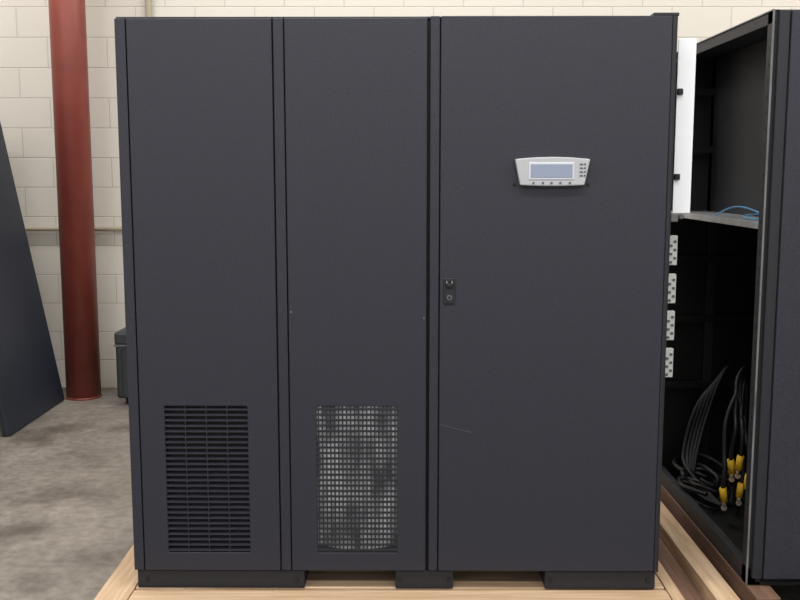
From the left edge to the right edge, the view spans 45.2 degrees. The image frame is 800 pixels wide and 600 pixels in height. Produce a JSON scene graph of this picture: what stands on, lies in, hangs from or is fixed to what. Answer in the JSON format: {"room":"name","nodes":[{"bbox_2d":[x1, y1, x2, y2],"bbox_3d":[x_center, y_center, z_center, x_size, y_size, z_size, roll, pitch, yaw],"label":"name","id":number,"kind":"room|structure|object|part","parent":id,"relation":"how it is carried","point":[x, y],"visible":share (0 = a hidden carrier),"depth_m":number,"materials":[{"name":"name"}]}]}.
{"room":"warehouse","nodes":[
{"label":"warehouse","id":0,"kind":"room"},
{"bbox_2d":[0,0,799,387],"bbox_3d":[0.000,-1.666,6.658,12.000,4.600,0.200,0,7,0],"label":"wall","id":1,"kind":"structure","parent":0,"point":[26,96],"depth_m":6.57,"materials":[{"name":"paint"}]},
{"bbox_2d":[25,226,121,230],"bbox_3d":[0.000,-0.495,6.682,11.800,0.060,0.054,0,7,0],"label":"conduit","id":2,"kind":"object","parent":1,"relation":"attached to","point":[27,228],"visible":0.02,"depth_m":6.67,"materials":[{"name":"metal"}]},
{"bbox_2d":[145,0,151,16],"bbox_3d":[-1.700,-2.228,6.444,0.120,3.430,0.080,0,7,0],"label":"vertical conduit","id":3,"kind":"object","parent":1,"relation":"attached to","point":[148,3],"visible":0.02,"depth_m":6.47,"materials":[{"name":"beige metal"}]},
{"bbox_2d":[0,388,799,599],"bbox_3d":[0.000,1.348,1.695,12.000,0.100,10.820,0,7,0],"label":"floor","id":4,"kind":"structure","parent":0,"point":[66,515],"depth_m":4.45,"materials":[{"name":"concrete"}]},
{"bbox_2d":[0,122,64,436],"bbox_3d":[-2.462,-0.239,5.895,0.400,1.969,0.920,0,7,0],"label":"panel","id":5,"kind":"object","parent":4,"relation":"on","point":[30,383],"visible":1,"depth_m":6.04,"materials":[{"name":"blue paint"}]},
{"bbox_2d":[48,0,100,398],"bbox_3d":[-2.165,-1.617,6.281,0.228,4.600,0.228,0,7,0],"label":"vertical pipe","id":6,"kind":"object","parent":4,"relation":"on","point":[67,18],"visible":1,"depth_m":6.32,"materials":[{"name":"red metal"}]},
{"bbox_2d":[66,394,101,400],"bbox_3d":[-2.165,0.656,6.576,0.238,0.014,0.238,0,7,0],"label":"weld collar","id":7,"kind":"object","parent":4,"relation":"on","point":[99,396],"visible":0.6,"depth_m":6.48,"materials":[{"name":"red paint"}]},
{"bbox_2d":[114,327,127,403],"bbox_3d":[-1.556,0.429,6.481,0.648,0.490,0.426,0,7,0],"label":"equipment case","id":8,"kind":"object","parent":4,"relation":"on","point":[119,336],"visible":0.25,"depth_m":6.28,"materials":[{"name":"plastic"}]},
{"bbox_3d":[-1.550,0.227,6.460,0.632,0.085,0.412,0,7,0],"label":"lid","id":9,"kind":"part","parent":8,"relation":"part of","materials":[{"name":"plastic"}]},
{"bbox_2d":[94,501,739,599],"bbox_3d":[0.057,0.969,3.788,2.143,0.112,1.330,0,7,0],"label":"pallet","id":10,"kind":"object","parent":4,"relation":"on","point":[684,572],"visible":0.1,"depth_m":3.27,"materials":[{"name":"brown wood"}]},
{"bbox_2d":[114,12,696,588],"bbox_3d":[0.033,-0.012,3.536,1.859,1.897,0.878,0,7,0],"label":"tall cabinet","id":11,"kind":"object","parent":10,"relation":"on","point":[398,290],"visible":1,"depth_m":3.12,"materials":[{"name":"black metal"}]},
{"bbox_3d":[-0.633,0.014,3.140,0.458,1.814,0.022,0,7,0],"label":"door","id":12,"kind":"part","parent":11,"relation":"part of","materials":[{"name":"black metal"}]},
{"bbox_2d":[164,406,249,551],"bbox_3d":[-0.642,0.600,3.213,0.281,0.508,0.015,0,7,0],"label":"vent","id":13,"kind":"object","parent":11,"relation":"attached to","point":[207,448],"depth_m":3.22,"materials":[{"name":"black metal"}]},
{"bbox_3d":[-0.139,0.014,3.137,0.450,1.815,0.022,0,7,0],"label":"door","id":14,"kind":"part","parent":11,"relation":"part of","materials":[{"name":"black metal"}]},
{"bbox_2d":[316,406,397,552],"bbox_3d":[-0.143,0.601,3.208,0.273,0.510,0.012,0,7,0],"label":"vent","id":15,"kind":"object","parent":11,"relation":"attached to","point":[357,446],"depth_m":3.21,"materials":[{"name":"black metal"}]},
{"bbox_3d":[0.160,-0.029,3.112,0.038,0.085,0.005,0,7,0],"label":"latch plate","id":16,"kind":"part","parent":11,"relation":"part of","materials":[{"name":"black"}]},
{"bbox_3d":[0.491,0.011,3.130,0.724,1.818,0.026,0,7,0],"label":"door","id":17,"kind":"part","parent":11,"relation":"part of","materials":[{"name":"black metal"}]},
{"bbox_2d":[661,485,780,599],"bbox_3d":[1.560,0.954,3.837,0.780,0.130,1.430,0,7,0],"label":"timber skid","id":18,"kind":"object","parent":4,"relation":"on","point":[744,592],"visible":0.33,"depth_m":3.55,"materials":[{"name":"brown wood"}]},
{"bbox_2d":[661,9,799,584],"bbox_3d":[1.544,-0.051,3.720,0.751,1.892,1.244,0,7,0],"label":"tall cabinet","id":19,"kind":"object","parent":18,"relation":"on","point":[737,303],"depth_m":3.69,"materials":[{"name":"black metal"}]},
{"bbox_3d":[1.546,-0.129,4.332,0.748,1.890,0.010,0,7,0],"label":"panel","id":20,"kind":"part","parent":19,"relation":"part of","materials":[{"name":"black metal"}]},
{"bbox_2d":[672,365,749,511],"bbox_3d":[1.306,0.562,4.032,0.316,0.589,0.630,2,8,18],"label":"cable bundle","id":21,"kind":"object","parent":19,"relation":"in","point":[739,382],"visible":0.95,"depth_m":4.01,"materials":[{"name":"black rubber"}]},
{"bbox_2d":[685,376,734,504],"bbox_3d":[1.338,0.587,4.114,0.213,0.482,0.377,5,9,34],"label":"cable","id":22,"kind":"object","parent":21,"relation":"hanging from","point":[698,420],"depth_m":4.15,"materials":[{"name":"black rubber"}]},
{"bbox_2d":[682,380,739,505],"bbox_3d":[1.331,0.593,4.119,0.229,0.468,0.377,5,9,34],"label":"cable","id":23,"kind":"object","parent":21,"relation":"hanging from","point":[698,420],"depth_m":4.14,"materials":[{"name":"black rubber"}]},
{"bbox_2d":[689,373,734,504],"bbox_3d":[1.344,0.580,4.109,0.197,0.497,0.378,5,9,34],"label":"cable","id":24,"kind":"object","parent":21,"relation":"hanging from","point":[698,420],"depth_m":4.16,"materials":[{"name":"black rubber"}]},
{"bbox_2d":[691,365,744,507],"bbox_3d":[1.381,0.568,4.070,0.294,0.532,0.344,0,7,0],"label":"cable","id":25,"kind":"object","parent":21,"relation":"hanging from","point":[736,380],"depth_m":4.14,"materials":[{"name":"black rubber"}]},
{"bbox_2d":[692,369,744,505],"bbox_3d":[1.351,0.572,4.105,0.182,0.514,0.380,5,9,34],"label":"cable","id":26,"kind":"object","parent":21,"relation":"hanging from","point":[701,411],"depth_m":4.14,"materials":[{"name":"black rubber"}]},
{"bbox_2d":[690,211,758,221],"bbox_3d":[1.543,-0.320,3.722,0.734,0.010,1.150,0,7,0],"label":"shelf","id":27,"kind":"object","parent":19,"relation":"attached to","point":[710,216],"depth_m":3.74,"materials":[{"name":"metal"}]},
{"bbox_3d":[1.171,-0.988,3.610,0.004,0.004,1.220,0,7,0],"label":"edge trim","id":28,"kind":"part","parent":19,"relation":"part of","materials":[{"name":"metal"}]},
{"bbox_3d":[1.256,-0.322,3.511,0.069,0.043,0.390,0,7,-1],"label":"coil of blue wire","id":29,"kind":"part","parent":19,"relation":"part of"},
{"bbox_3d":[1.171,0.028,3.127,0.005,1.890,0.006,0,7,0],"label":"post edge trim","id":30,"kind":"part","parent":19,"relation":"part of","materials":[{"name":"metal"}]},
{"bbox_3d":[1.570,0.016,3.113,0.700,1.856,0.024,0,7,0],"label":"door panel","id":31,"kind":"part","parent":19,"relation":"part of","materials":[{"name":"black metal"}]}
]}

